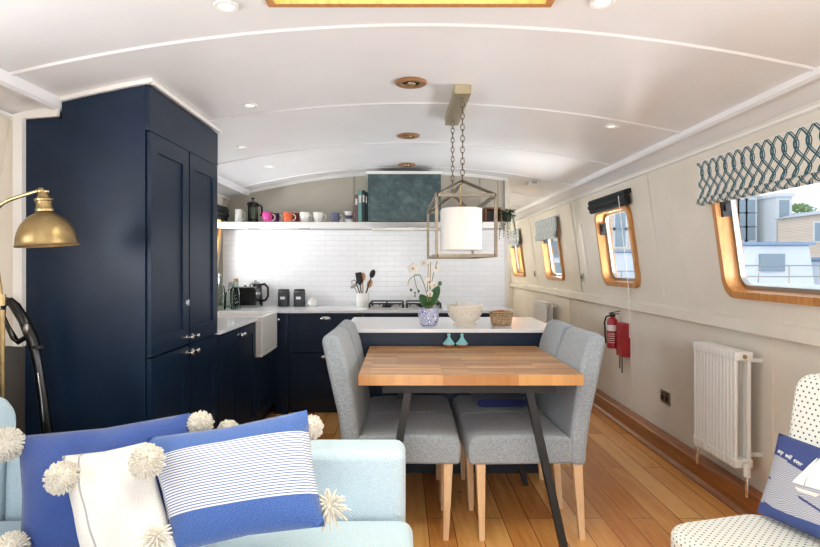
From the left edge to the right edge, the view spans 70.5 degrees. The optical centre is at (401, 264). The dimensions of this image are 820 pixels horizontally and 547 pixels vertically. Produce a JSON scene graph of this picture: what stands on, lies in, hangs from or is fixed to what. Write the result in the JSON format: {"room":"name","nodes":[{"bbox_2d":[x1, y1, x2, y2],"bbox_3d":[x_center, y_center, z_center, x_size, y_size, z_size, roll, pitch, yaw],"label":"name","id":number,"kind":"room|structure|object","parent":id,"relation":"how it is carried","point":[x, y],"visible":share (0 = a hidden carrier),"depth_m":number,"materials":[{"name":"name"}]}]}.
{"room":"ship interior","nodes":[
{"label":"ship interior","id":0,"kind":"room"},
{"bbox_2d":[0,116,226,434],"bbox_3d":[-1.831,0.308,3.925,0.237,2.004,11.850,0,0,0],"label":"wall","id":1,"kind":"structure","parent":0,"point":[14,356],"depth_m":2.81,"materials":[{"name":"paint"}]},
{"bbox_2d":[0,120,12,345],"bbox_3d":[-1.788,-0.152,2.546,0.185,1.015,0.013,0,0,0],"label":"trim","id":2,"kind":"structure","parent":1,"relation":"attached to","point":[6,186],"depth_m":2.54,"materials":[{"name":"paint"}]},
{"bbox_2d":[0,110,228,199],"bbox_3d":[-1.718,-0.650,3.925,0.035,0.030,11.850,0,0,0],"label":"trim","id":3,"kind":"structure","parent":1,"relation":"attached to","point":[2,113],"depth_m":2.51,"materials":[{"name":"white wood"}]},
{"bbox_2d":[0,68,249,196],"bbox_3d":[-1.640,-0.703,3.925,0.280,0.095,11.850,0,0,0],"label":"trim","id":4,"kind":"structure","parent":1,"relation":"attached to","point":[17,94],"depth_m":2.43,"materials":[{"name":"paint"}]},
{"bbox_2d":[217,219,222,261],"bbox_3d":[-1.814,-0.157,5.065,0.203,0.674,1.030,0,0,0],"label":"window","id":5,"kind":"structure","parent":1,"relation":"in","point":[219,230],"depth_m":5.54,"materials":[{"name":"brown wood"}]},
{"bbox_2d":[217,204,228,220],"bbox_3d":[-1.704,-0.495,5.070,0.058,0.137,1.140,0,0,0],"label":"roller blind","id":6,"kind":"object","parent":1,"relation":"attached to","point":[222,212],"visible":0.34,"depth_m":5.45,"materials":[{"name":"black fabric"}]},
{"bbox_2d":[217,175,504,305],"bbox_3d":[-0.425,0.194,5.750,2.910,2.232,0.080,0,0,0],"label":"wall","id":7,"kind":"structure","parent":0,"point":[328,196],"depth_m":5.71,"materials":[{"name":"beige paint"}]},
{"bbox_2d":[217,222,500,228],"bbox_3d":[-0.405,-0.378,5.577,2.670,0.056,0.234,0,0,0],"label":"wall shelf","id":8,"kind":"object","parent":7,"relation":"attached to","point":[224,225],"visible":0.8,"depth_m":5.46,"materials":[{"name":"white wood"}]},
{"bbox_2d":[234,209,245,221],"bbox_3d":[-1.559,-0.470,5.563,0.104,0.128,0.072,0,0,-30],"label":"milk jug","id":9,"kind":"object","parent":8,"relation":"on","point":[238,212],"visible":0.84,"depth_m":5.53,"materials":[{"name":"white ceramic"}]},
{"bbox_2d":[247,198,262,221],"bbox_3d":[-1.419,-0.526,5.553,0.139,0.240,0.112,0,0,32],"label":"cafetiere","id":10,"kind":"object","parent":8,"relation":"on","point":[252,203],"visible":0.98,"depth_m":5.53,"materials":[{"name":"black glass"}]},
{"bbox_2d":[262,212,275,221],"bbox_3d":[-1.278,-0.454,5.535,0.110,0.094,0.094,0,0,35],"label":"mug","id":11,"kind":"object","parent":8,"relation":"on","point":[267,216],"visible":0.87,"depth_m":5.50,"materials":[{"name":"ceramic"}]},
{"bbox_2d":[283,212,295,221],"bbox_3d":[-1.083,-0.454,5.535,0.110,0.094,0.094,0,0,35],"label":"mug","id":12,"kind":"object","parent":8,"relation":"on","point":[287,216],"visible":0.88,"depth_m":5.50,"materials":[{"name":"orange ceramic"}]},
{"bbox_2d":[300,212,311,221],"bbox_3d":[-0.923,-0.455,5.550,0.112,0.096,0.098,0,0,0],"label":"mug","id":13,"kind":"object","parent":8,"relation":"on","point":[304,216],"visible":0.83,"depth_m":5.52,"materials":[{"name":"white ceramic"}]},
{"bbox_2d":[313,212,325,221],"bbox_3d":[-0.794,-0.455,5.550,0.103,0.096,0.103,0,0,45],"label":"mug","id":14,"kind":"object","parent":8,"relation":"on","point":[318,216],"visible":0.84,"depth_m":5.52,"materials":[{"name":"white ceramic"}]},
{"bbox_2d":[358,191,361,221],"bbox_3d":[-0.398,-0.554,5.559,0.034,0.295,0.162,0,0,0],"label":"book","id":15,"kind":"object","parent":8,"relation":"on","point":[359,192],"visible":0.79,"depth_m":5.48,"materials":[{"name":"teal paper"}]},
{"bbox_2d":[483,207,500,221],"bbox_3d":[0.865,-0.476,5.580,0.150,0.140,0.160,0,0,0],"label":"wooden crate","id":16,"kind":"object","parent":8,"relation":"on","point":[488,212],"visible":0.68,"depth_m":5.50,"materials":[{"name":"brown wood"}]},
{"bbox_2d":[498,209,516,238],"bbox_3d":[0.995,-0.382,5.495,0.184,0.303,0.199,0,0,0],"label":"trailing plant","id":17,"kind":"object","parent":8,"relation":"hanging from","point":[506,216],"visible":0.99,"depth_m":5.46,"materials":[{"name":"green plant"}]},
{"bbox_2d":[223,230,504,305],"bbox_3d":[-0.366,0.027,5.703,2.788,0.744,0.014,0,0,0],"label":"wall tiles","id":18,"kind":"structure","parent":7,"relation":"attached to","point":[323,263],"depth_m":5.70,"materials":[{"name":"white tile"}]},
{"bbox_2d":[249,172,506,192],"bbox_3d":[-0.235,-0.814,5.699,2.530,0.217,0.022,0,0,0],"label":"trim","id":19,"kind":"structure","parent":7,"relation":"attached to","point":[364,173],"depth_m":5.69,"materials":[{"name":"white"}]},
{"bbox_2d":[366,171,442,230],"bbox_3d":[0.022,-0.592,5.515,0.715,0.547,0.350,0,0,0],"label":"extractor hood","id":20,"kind":"object","parent":7,"relation":"attached to","point":[393,196],"visible":0.81,"depth_m":5.36,"materials":[{"name":"teal metal"}]},
{"bbox_2d":[505,178,508,307],"bbox_3d":[1.030,0.228,5.745,0.040,2.165,0.110,0,0,0],"label":"trim","id":21,"kind":"structure","parent":7,"relation":"attached to","point":[507,181],"depth_m":5.69,"materials":[{"name":"paint"}]},
{"bbox_2d":[0,0,819,212],"bbox_3d":[0.040,-0.826,3.925,3.120,0.192,11.850,0,0,0],"label":"ceiling","id":22,"kind":"structure","parent":0,"point":[675,88],"depth_m":2.56,"materials":[{"name":"paint"}]},
{"bbox_2d":[150,80,221,133],"bbox_3d":[-1.102,-0.806,3.038,0.016,0.020,0.964,0,0,0],"label":"trim","id":23,"kind":"structure","parent":22,"relation":"attached to","point":[155,84],"depth_m":2.92,"materials":[{"name":"white wood"}]},
{"bbox_2d":[213,0,238,11],"bbox_3d":[-0.600,-0.883,1.980,0.088,0.007,0.088,0,0,0],"label":"recessed light","id":24,"kind":"object","parent":22,"relation":"in","point":[222,5],"visible":1,"depth_m":1.98,"materials":[{"name":"white"}]},
{"bbox_2d":[242,166,570,186],"bbox_3d":[0.040,-0.825,5.440,3.080,0.194,0.034,0,0,0],"label":"trim","id":25,"kind":"structure","parent":22,"relation":"attached to","point":[397,166],"depth_m":5.43,"materials":[{"name":"paint"}]},
{"bbox_2d":[397,133,419,138],"bbox_3d":[0.045,-0.914,4.120,0.164,0.017,0.164,0,0,0],"label":"ceiling vent","id":26,"kind":"object","parent":22,"relation":"in","point":[401,135],"visible":1,"depth_m":4.10,"materials":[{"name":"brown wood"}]},
{"bbox_2d":[265,0,554,6],"bbox_3d":[0.028,-0.930,1.550,0.980,0.070,0.930,0,0,0],"label":"window","id":27,"kind":"structure","parent":22,"relation":"attached to","point":[271,3],"depth_m":1.99,"materials":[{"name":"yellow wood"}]},
{"bbox_2d":[395,77,426,88],"bbox_3d":[0.045,-0.914,2.920,0.164,0.017,0.164,0,0,0],"label":"ceiling vent","id":28,"kind":"object","parent":22,"relation":"in","point":[405,82],"visible":1,"depth_m":2.90,"materials":[{"name":"brown wood"}]},
{"bbox_2d":[9,23,815,75],"bbox_3d":[0.040,-0.825,2.230,3.080,0.194,0.034,0,0,0],"label":"trim","id":29,"kind":"structure","parent":22,"relation":"attached to","point":[398,25],"depth_m":2.22,"materials":[{"name":"paint"}]},
{"bbox_2d":[218,142,611,165],"bbox_3d":[0.040,-0.825,4.370,3.080,0.194,0.034,0,0,0],"label":"trim","id":30,"kind":"structure","parent":22,"relation":"attached to","point":[387,142],"depth_m":4.36,"materials":[{"name":"paint"}]},
{"bbox_2d":[201,102,680,133],"bbox_3d":[0.040,-0.825,3.300,3.080,0.194,0.034,0,0,0],"label":"trim","id":31,"kind":"structure","parent":22,"relation":"attached to","point":[384,103],"depth_m":3.29,"materials":[{"name":"paint"}]},
{"bbox_2d":[427,85,497,258],"bbox_3d":[0.310,-0.479,3.260,0.301,0.880,0.935,0,0,0],"label":"lantern pendant","id":32,"kind":"object","parent":22,"relation":"hanging from","point":[460,226],"visible":1,"depth_m":2.93,"materials":[{"name":"beige metal"}]},
{"bbox_2d":[589,0,615,8],"bbox_3d":[0.680,-0.891,1.970,0.088,0.007,0.088,0,0,0],"label":"recessed light","id":33,"kind":"object","parent":22,"relation":"in","point":[596,4],"visible":1,"depth_m":1.98,"materials":[{"name":"white"}]},
{"bbox_2d":[265,404,737,546],"bbox_3d":[0.000,1.340,3.925,3.900,0.060,11.850,0,0,0],"label":"floor","id":34,"kind":"structure","parent":0,"point":[633,497],"depth_m":3.19,"materials":[{"name":"brown wood"}]},
{"bbox_2d":[0,297,53,433],"bbox_3d":[-1.457,0.722,2.324,0.434,1.177,0.247,0,0,0],"label":"vacuum cleaner","id":35,"kind":"object","parent":34,"relation":"on","point":[30,336],"visible":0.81,"depth_m":2.40,"materials":[{"name":"black plastic"}]},
{"bbox_2d":[0,187,79,398],"bbox_3d":[-1.416,0.512,2.131,0.418,1.596,0.252,0,0,0],"label":"floor lamp","id":36,"kind":"object","parent":34,"relation":"on","point":[45,227],"visible":1,"depth_m":2.12,"materials":[{"name":"gold metal"}]},
{"bbox_2d":[34,192,53,211],"bbox_3d":[-1.325,-0.233,2.147,0.064,0.074,0.063,0,0,0],"label":"socket","id":37,"kind":"object","parent":36,"relation":"attached to","point":[43,201],"depth_m":2.13,"materials":[{"name":"gold metal"}]},
{"bbox_2d":[25,84,217,434],"bbox_3d":[-1.364,0.255,3.027,0.592,2.110,0.945,0,0,0],"label":"tall cabinet","id":38,"kind":"object","parent":34,"relation":"on","point":[124,318],"visible":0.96,"depth_m":2.56,"materials":[{"name":"blue wood"}]},
{"bbox_2d":[13,118,25,346],"bbox_3d":[-1.675,-0.142,2.539,0.040,0.995,0.028,0,0,0],"label":"trim","id":39,"kind":"structure","parent":38,"relation":"attached to","point":[19,124],"depth_m":2.52,"materials":[{"name":"white wood"}]},
{"bbox_2d":[9,108,60,119],"bbox_3d":[-1.615,-0.672,2.546,0.230,0.075,0.018,0,0,0],"label":"trim","id":40,"kind":"structure","parent":38,"relation":"attached to","point":[39,113],"depth_m":2.54,"materials":[{"name":"white wood"}]},
{"bbox_2d":[60,78,152,101],"bbox_3d":[-1.296,-0.768,2.546,0.403,0.101,0.018,0,0,0],"label":"trim","id":41,"kind":"structure","parent":38,"relation":"attached to","point":[149,80],"depth_m":2.54,"materials":[{"name":"white wood"}]},
{"bbox_2d":[0,397,412,546],"bbox_3d":[-0.772,0.870,1.554,1.615,0.880,1.068,0,0,0],"label":"sofa","id":42,"kind":"object","parent":34,"relation":"on","point":[370,475],"visible":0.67,"depth_m":1.92,"materials":[{"name":"fabric"}]},
{"bbox_2d":[42,442,175,546],"bbox_3d":[-0.769,0.632,1.572,0.407,0.318,0.214,0,0,0],"label":"cushion","id":43,"kind":"object","parent":42,"relation":"on","point":[114,494],"visible":1,"depth_m":1.52,"materials":[{"name":"white fabric"}]},
{"bbox_2d":[0,410,237,546],"bbox_3d":[-0.887,0.650,1.716,0.752,0.380,0.303,0,0,-5],"label":"cushion","id":44,"kind":"object","parent":42,"relation":"on","point":[47,520],"visible":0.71,"depth_m":1.74,"materials":[{"name":"blue fabric"}]},
{"bbox_2d":[0,521,412,546],"bbox_3d":[-0.647,0.917,1.460,1.365,0.185,0.880,0,0,0],"label":"seat cushion","id":45,"kind":"object","parent":42,"relation":"on","point":[350,533],"depth_m":1.76,"materials":[{"name":"fabric"}]},
{"bbox_2d":[138,410,350,546],"bbox_3d":[-0.430,0.581,1.599,0.528,0.326,0.345,0,0,-20],"label":"cushion","id":46,"kind":"object","parent":42,"relation":"on","point":[256,477],"visible":1,"depth_m":1.53,"materials":[{"name":"blue fabric"}]},
{"bbox_2d":[217,322,255,427],"bbox_3d":[-1.424,0.867,3.955,0.712,0.887,0.900,0,0,0],"label":"base cabinet","id":47,"kind":"object","parent":34,"relation":"on","point":[236,348],"visible":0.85,"depth_m":3.91,"materials":[{"name":"blue wood"}]},
{"bbox_2d":[216,305,514,334],"bbox_3d":[-0.407,0.409,4.599,2.785,0.024,2.192,0,0,0],"label":"countertop","id":48,"kind":"structure","parent":47,"relation":"on","point":[224,324],"depth_m":5.07,"materials":[{"name":"white stone"}]},
{"bbox_2d":[225,282,235,308],"bbox_3d":[-1.560,0.277,5.280,0.100,0.240,0.100,0,0,0],"label":"glass bottle","id":49,"kind":"object","parent":48,"relation":"on","point":[230,283],"visible":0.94,"depth_m":5.28,"materials":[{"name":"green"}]},
{"bbox_2d":[231,278,240,309],"bbox_3d":[-1.490,0.259,5.200,0.084,0.275,0.084,0,0,0],"label":"glass bottle","id":50,"kind":"object","parent":48,"relation":"on","point":[235,279],"visible":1,"depth_m":5.20,"materials":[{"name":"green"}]},
{"bbox_2d":[229,287,260,307],"bbox_3d":[-1.468,0.300,5.450,0.265,0.192,0.170,0,0,0],"label":"toaster","id":51,"kind":"object","parent":48,"relation":"on","point":[250,296],"visible":0.88,"depth_m":5.37,"materials":[{"name":"black plastic"}]},
{"bbox_2d":[217,311,276,356],"bbox_3d":[-1.323,0.550,4.685,0.515,0.310,0.530,0,0,0],"label":"sink","id":52,"kind":"object","parent":48,"relation":"in","point":[266,324],"visible":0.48,"depth_m":4.70,"materials":[{"name":"white ceramic"}]},
{"bbox_2d":[244,280,268,305],"bbox_3d":[-1.398,0.271,5.620,0.248,0.252,0.144,0,0,0],"label":"kettle","id":53,"kind":"object","parent":48,"relation":"on","point":[255,283],"visible":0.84,"depth_m":5.58,"materials":[{"name":"black plastic"}]},
{"bbox_2d":[278,289,289,306],"bbox_3d":[-1.135,0.314,5.569,0.112,0.165,0.114,0,0,0],"label":"canister","id":54,"kind":"object","parent":48,"relation":"on","point":[283,294],"visible":1,"depth_m":5.52,"materials":[{"name":"grey metal"}]},
{"bbox_2d":[294,289,304,306],"bbox_3d":[-0.985,0.314,5.569,0.112,0.165,0.114,0,0,0],"label":"canister","id":55,"kind":"object","parent":48,"relation":"on","point":[299,294],"visible":1,"depth_m":5.52,"materials":[{"name":"grey metal"}]},
{"bbox_2d":[356,293,368,306],"bbox_3d":[-0.375,0.332,5.530,0.124,0.130,0.124,0,0,0],"label":"utensil crock","id":56,"kind":"object","parent":48,"relation":"on","point":[362,299],"visible":0.97,"depth_m":5.48,"materials":[{"name":"white ceramic"}]},
{"bbox_2d":[367,300,441,309],"bbox_3d":[0.025,0.368,5.390,0.670,0.057,0.460,0,0,0],"label":"gas hob","id":57,"kind":"object","parent":48,"relation":"in","point":[372,306],"visible":0.77,"depth_m":5.25,"materials":[{"name":"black metal"}]},
{"bbox_2d":[256,351,274,420],"bbox_3d":[-1.424,1.006,4.685,0.712,0.607,0.550,0,0,0],"label":"base cabinet","id":58,"kind":"object","parent":34,"relation":"on","point":[263,364],"visible":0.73,"depth_m":4.69,"materials":[{"name":"blue wood"}]},
{"bbox_2d":[265,318,279,417],"bbox_3d":[-1.424,0.867,5.032,0.712,0.887,0.135,0,0,0],"label":"base cabinet","id":59,"kind":"object","parent":34,"relation":"on","point":[278,319],"visible":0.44,"depth_m":5.05,"materials":[{"name":"blue wood"}]},
{"bbox_2d":[289,313,363,412],"bbox_3d":[-0.670,0.867,5.377,0.660,0.887,0.626,0,0,0],"label":"base cabinet","id":60,"kind":"object","parent":34,"relation":"on","point":[310,388],"visible":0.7,"depth_m":5.10,"materials":[{"name":"blue wood"}]},
{"bbox_2d":[274,313,288,413],"bbox_3d":[-1.060,0.867,5.101,0.120,0.887,0.022,0,0,0],"label":"trim","id":61,"kind":"structure","parent":60,"relation":"attached to","point":[281,406],"depth_m":5.09,"materials":[{"name":"blue wood"}]},
{"bbox_2d":[364,313,417,316],"bbox_3d":[-0.030,0.867,5.369,0.610,0.887,0.642,0,0,0],"label":"base cabinet","id":62,"kind":"object","parent":34,"relation":"on","point":[365,314],"visible":0.06,"depth_m":5.10,"materials":[{"name":"blue wood"}]},
{"bbox_2d":[322,327,460,540],"bbox_3d":[-0.047,0.821,2.946,0.665,0.977,0.430,0,0,2],"label":"dining chair","id":63,"kind":"object","parent":34,"relation":"on","point":[429,438],"visible":0.8,"depth_m":2.75,"materials":[{"name":"grey fabric"}]},
{"bbox_2d":[337,320,452,502],"bbox_3d":[-0.042,0.821,3.378,0.665,0.977,0.430,0,0,0],"label":"dining chair","id":64,"kind":"object","parent":34,"relation":"on","point":[418,403],"visible":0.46,"depth_m":3.33,"materials":[{"name":"grey fabric"}]},
{"bbox_2d":[351,317,546,472],"bbox_3d":[0.310,0.854,4.020,1.360,0.912,0.840,0,0,0],"label":"kitchen island","id":65,"kind":"object","parent":34,"relation":"on","point":[372,331],"visible":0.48,"depth_m":3.62,"materials":[{"name":"white stone"}]},
{"bbox_2d":[351,317,546,332],"bbox_3d":[0.310,0.409,4.020,1.360,0.023,0.840,0,0,0],"label":"island countertop","id":66,"kind":"structure","parent":65,"relation":"on","point":[363,324],"depth_m":3.75,"materials":[{"name":"white stone"}]},
{"bbox_2d":[407,259,441,325],"bbox_3d":[0.149,0.163,3.804,0.197,0.468,0.136,0,0,-31],"label":"potted orchid","id":67,"kind":"object","parent":66,"relation":"on","point":[428,315],"visible":0.97,"depth_m":3.80,"materials":[{"name":"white plant"}]},
{"bbox_2d":[446,304,483,325],"bbox_3d":[0.415,0.331,3.840,0.248,0.134,0.248,0,0,0],"label":"mixing bowl","id":68,"kind":"object","parent":66,"relation":"on","point":[462,315],"visible":0.97,"depth_m":3.75,"materials":[{"name":"white ceramic"}]},
{"bbox_2d":[489,310,513,325],"bbox_3d":[0.655,0.345,3.830,0.163,0.104,0.163,0,0,0],"label":"basket","id":69,"kind":"object","parent":66,"relation":"on","point":[497,317],"visible":1,"depth_m":3.77,"materials":[{"name":"brown wicker"}]},
{"bbox_2d":[358,346,583,546],"bbox_3d":[0.315,0.905,3.082,1.030,0.810,1.007,0,0,0],"label":"dining table","id":70,"kind":"object","parent":34,"relation":"on","point":[404,371],"visible":0.9,"depth_m":2.67,"materials":[{"name":"brown wood"}]},
{"bbox_2d":[443,333,454,347],"bbox_3d":[0.285,0.458,3.530,0.076,0.084,0.076,0,0,0],"label":"vase","id":71,"kind":"object","parent":70,"relation":"on","point":[448,342],"visible":1,"depth_m":3.51,"materials":[{"name":"teal ceramic"}]},
{"bbox_2d":[456,333,467,347],"bbox_3d":[0.365,0.458,3.530,0.076,0.084,0.076,0,0,0],"label":"vase","id":72,"kind":"object","parent":70,"relation":"on","point":[461,342],"visible":1,"depth_m":3.51,"materials":[{"name":"teal ceramic"}]},
{"bbox_2d":[451,320,573,500],"bbox_3d":[0.637,0.821,3.378,0.665,0.977,0.430,0,0,0],"label":"dining chair","id":73,"kind":"object","parent":34,"relation":"on","point":[554,331],"visible":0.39,"depth_m":3.29,"materials":[{"name":"grey fabric"}]},
{"bbox_2d":[471,393,526,406],"bbox_3d":[0.560,0.772,3.395,0.280,0.045,0.330,0,0,0],"label":"folded cloth","id":74,"kind":"object","parent":73,"relation":"on","point":[481,399],"visible":0.62,"depth_m":3.24,"materials":[{"name":"blue fabric"}]},
{"bbox_2d":[457,327,604,540],"bbox_3d":[0.637,0.821,2.941,0.665,0.977,0.430,0,0,-2],"label":"dining chair","id":75,"kind":"object","parent":34,"relation":"on","point":[485,438],"visible":0.96,"depth_m":2.75,"materials":[{"name":"grey fabric"}]},
{"bbox_2d":[671,373,819,546],"bbox_3d":[1.256,0.845,1.711,0.693,0.930,0.660,0,0,-15],"label":"armchair","id":76,"kind":"object","parent":34,"relation":"on","point":[748,530],"visible":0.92,"depth_m":1.91,"materials":[{"name":"white fabric"}]},
{"bbox_2d":[757,433,819,538],"bbox_3d":[1.342,0.724,1.829,0.175,0.248,0.487,0,0,-15],"label":"cushion","id":77,"kind":"object","parent":76,"relation":"on","point":[791,494],"visible":1,"depth_m":1.90,"materials":[{"name":"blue fabric"}]},
{"bbox_2d":[509,265,512,316],"bbox_3d":[0.000,0.194,9.790,3.760,2.232,0.080,0,0,0],"label":"wall","id":78,"kind":"structure","parent":0,"point":[510,279],"depth_m":9.75,"materials":[{"name":"paint"}]},
{"bbox_2d":[509,99,819,492],"bbox_3d":[1.831,0.308,3.925,0.237,2.004,11.850,0,0,0],"label":"wall","id":79,"kind":"structure","parent":0,"point":[662,350],"depth_m":3.91,"materials":[{"name":"paint"}]},
{"bbox_2d":[509,233,525,276],"bbox_3d":[1.814,-0.157,8.965,0.203,0.674,0.830,0,0,0],"label":"window","id":80,"kind":"structure","parent":79,"relation":"in","point":[518,266],"depth_m":9.24,"materials":[{"name":"brown wood"}]},
{"bbox_2d":[509,228,520,245],"bbox_3d":[1.712,-0.416,8.955,0.047,0.240,1.010,0,0,0],"label":"blind","id":81,"kind":"object","parent":80,"relation":"attached to","point":[512,241],"visible":0.71,"depth_m":8.74,"materials":[{"name":"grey fabric"}]},
{"bbox_2d":[534,300,557,322],"bbox_3d":[1.788,0.813,7.200,0.168,0.732,0.683,0,0,0],"label":"radiator","id":82,"kind":"object","parent":79,"relation":"attached to","point":[543,310],"visible":0.44,"depth_m":7.05,"materials":[{"name":"white metal"}]},
{"bbox_2d":[541,224,564,280],"bbox_3d":[1.814,-0.157,6.875,0.203,0.674,0.790,0,0,0],"label":"window","id":83,"kind":"structure","parent":79,"relation":"in","point":[550,273],"depth_m":7.21,"materials":[{"name":"brown wood"}]},
{"bbox_2d":[535,215,558,241],"bbox_3d":[1.710,-0.426,6.880,0.045,0.260,0.960,0,0,0],"label":"blind","id":84,"kind":"object","parent":83,"relation":"attached to","point":[546,229],"visible":1,"depth_m":6.79,"materials":[{"name":"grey fabric"}]},
{"bbox_2d":[569,202,582,292],"bbox_3d":[1.779,-0.180,5.930,0.133,0.922,0.032,0,0,0],"label":"trim","id":85,"kind":"structure","parent":79,"relation":"attached to","point":[569,202],"depth_m":5.92,"materials":[{"name":"paint"}]},
{"bbox_2d":[580,224,588,274],"bbox_3d":[1.779,-0.155,5.660,0.082,0.497,0.028,0,0,0],"label":"trim","id":86,"kind":"structure","parent":79,"relation":"attached to","point":[581,228],"depth_m":5.65,"materials":[{"name":"white wood"}]},
{"bbox_2d":[604,311,619,348],"bbox_3d":[1.801,0.548,4.959,0.142,0.324,0.092,0,0,23],"label":"fire extinguisher","id":87,"kind":"object","parent":79,"relation":"attached to","point":[611,322],"visible":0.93,"depth_m":4.93,"materials":[{"name":"red metal"}]},
{"bbox_2d":[594,205,640,287],"bbox_3d":[1.814,-0.157,4.810,0.203,0.674,0.780,0,0,0],"label":"window","id":88,"kind":"structure","parent":79,"relation":"in","point":[601,219],"depth_m":5.13,"materials":[{"name":"brown wood"}]},
{"bbox_2d":[588,188,631,337],"bbox_3d":[1.706,-0.011,4.800,0.093,1.141,0.860,0,0,0],"label":"roller blind","id":89,"kind":"object","parent":88,"relation":"attached to","point":[620,198],"visible":1,"depth_m":4.60,"materials":[{"name":"black fabric"}]},
{"bbox_2d":[616,322,629,372],"bbox_3d":[1.834,0.685,4.810,0.072,0.410,0.140,0,0,0],"label":"box","id":90,"kind":"object","parent":79,"relation":"attached to","point":[622,328],"visible":0.99,"depth_m":4.76,"materials":[{"name":"red plastic"}]},
{"bbox_2d":[630,311,631,410],"bbox_3d":[1.866,0.773,4.720,0.008,0.817,0.024,0,0,0],"label":"trim","id":91,"kind":"structure","parent":79,"relation":"attached to","point":[630,311],"depth_m":4.71,"materials":[{"name":"paint"}]},
{"bbox_2d":[645,174,664,304],"bbox_3d":[1.779,-0.180,4.080,0.133,0.922,0.032,0,0,0],"label":"trim","id":92,"kind":"structure","parent":79,"relation":"attached to","point":[646,175],"depth_m":4.07,"materials":[{"name":"paint"}]},
{"bbox_2d":[509,103,819,224],"bbox_3d":[1.718,-0.650,3.925,0.035,0.030,11.850,0,0,0],"label":"trim","id":93,"kind":"structure","parent":79,"relation":"attached to","point":[811,109],"depth_m":3.24,"materials":[{"name":"white wood"}]},
{"bbox_2d":[510,282,819,347],"bbox_3d":[1.850,0.323,3.925,0.060,0.095,11.850,0,0,0],"label":"trim","id":94,"kind":"structure","parent":79,"relation":"attached to","point":[798,334],"depth_m":3.46,"materials":[{"name":"paint"}]},
{"bbox_2d":[660,389,670,404],"bbox_3d":[1.865,0.935,4.110,0.011,0.086,0.146,0,0,0],"label":"wall socket","id":95,"kind":"object","parent":79,"relation":"attached to","point":[665,396],"visible":1,"depth_m":4.10,"materials":[{"name":"silver metal"}]},
{"bbox_2d":[511,66,819,220],"bbox_3d":[1.680,-0.712,3.925,0.200,0.114,11.850,0,0,0],"label":"trim","id":96,"kind":"structure","parent":79,"relation":"attached to","point":[803,89],"depth_m":3.10,"materials":[{"name":"paint"}]},
{"bbox_2d":[592,388,767,516],"bbox_3d":[1.833,1.246,3.925,0.135,0.128,11.650,0,0,0],"label":"baseboard","id":97,"kind":"structure","parent":79,"relation":"attached to","point":[729,489],"depth_m":3.68,"materials":[{"name":"brown wood"}]},
{"bbox_2d":[692,341,761,497],"bbox_3d":[1.788,0.813,3.190,0.167,0.732,0.523,0,0,0],"label":"radiator","id":98,"kind":"object","parent":79,"relation":"attached to","point":[722,373],"visible":1,"depth_m":3.08,"materials":[{"name":"white metal"}]},
{"bbox_2d":[696,120,819,205],"bbox_3d":[1.705,-0.463,2.735,0.046,0.255,1.170,0,0,0],"label":"blind","id":99,"kind":"object","parent":79,"relation":"attached to","point":[789,159],"visible":1,"depth_m":2.71,"materials":[{"name":"beige fabric"}]},
{"bbox_2d":[711,199,819,306],"bbox_3d":[1.814,-0.157,2.735,0.203,0.674,1.030,0,0,0],"label":"window","id":100,"kind":"structure","parent":79,"relation":"in","point":[735,283],"depth_m":3.19,"materials":[{"name":"brown wood"}]},
{"bbox_2d":[769,338,773,473],"bbox_3d":[1.866,0.773,2.930,0.008,0.817,0.024,0,0,0],"label":"trim","id":101,"kind":"structure","parent":79,"relation":"attached to","point":[771,341],"depth_m":2.92,"materials":[{"name":"paint"}]},
{"label":"outside","id":102,"kind":"structure","parent":0,"visible":0},
{"bbox_3d":[46.200,1.960,45.000,87.600,0.100,150.000,0,0,0],"label":"water","id":103,"kind":"object","parent":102,"visible":0},
{"bbox_2d":[551,238,558,255],"bbox_3d":[10.178,-2.194,49.000,5.211,8.208,6.400,0,0,0],"label":"house","id":104,"kind":"structure","parent":103,"relation":"on","point":[554,241],"depth_m":45.90,"materials":[{"name":"white"}]},
{"bbox_2d":[554,256,560,273],"bbox_3d":[6.200,0.780,23.200,4.440,2.260,2.500,0,0,0],"label":"barge","id":105,"kind":"object","parent":103,"relation":"on","point":[556,258],"visible":0.03,"depth_m":22.30,"materials":[{"name":"white paint"}]},
{"bbox_2d":[609,212,630,249],"bbox_3d":[15.724,-3.186,43.000,6.193,10.191,6.400,0,0,0],"label":"warehouse","id":106,"kind":"structure","parent":103,"relation":"on","point":[615,222],"depth_m":39.90,"materials":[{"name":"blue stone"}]},
{"bbox_2d":[614,250,634,277],"bbox_3d":[6.500,0.755,16.200,4.240,2.310,2.500,0,0,0],"label":"barge","id":107,"kind":"object","parent":103,"relation":"on","point":[619,254],"visible":0.03,"depth_m":15.35,"materials":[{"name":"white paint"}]},
{"bbox_2d":[736,194,759,241],"bbox_3d":[34.914,-2.789,63.000,4.021,9.398,6.400,0,0,0],"label":"apartment block","id":108,"kind":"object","parent":103,"relation":"on","point":[746,206],"visible":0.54,"depth_m":59.90,"materials":[{"name":"white"}]},
{"bbox_2d":[757,193,794,241],"bbox_3d":[38.224,-2.634,60.500,1.952,9.088,5.400,0,0,0],"label":"building","id":109,"kind":"structure","parent":103,"relation":"on","point":[770,207],"depth_m":58.79,"materials":[{"name":"white paint"}]},
{"bbox_2d":[742,242,819,287],"bbox_3d":[8.250,0.730,12.200,4.540,2.360,2.500,0,0,0],"label":"barge","id":110,"kind":"object","parent":103,"relation":"on","point":[787,264],"visible":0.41,"depth_m":11.35,"materials":[{"name":"white paint"}]},
{"bbox_2d":[773,211,819,257],"bbox_3d":[38.354,-1.555,54.000,4.437,6.929,6.600,0,0,0],"label":"brick house","id":111,"kind":"structure","parent":103,"relation":"on","point":[800,227],"depth_m":53.62,"materials":[{"name":"beige brick"}]},
{"bbox_2d":[792,202,816,213],"bbox_3d":[42.469,-2.405,62.056,3.558,8.630,3.289,0,0,0],"label":"tree","id":112,"kind":"object","parent":103,"relation":"on","point":[801,207],"visible":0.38,"depth_m":61.25,"materials":[{"name":"green plant"}]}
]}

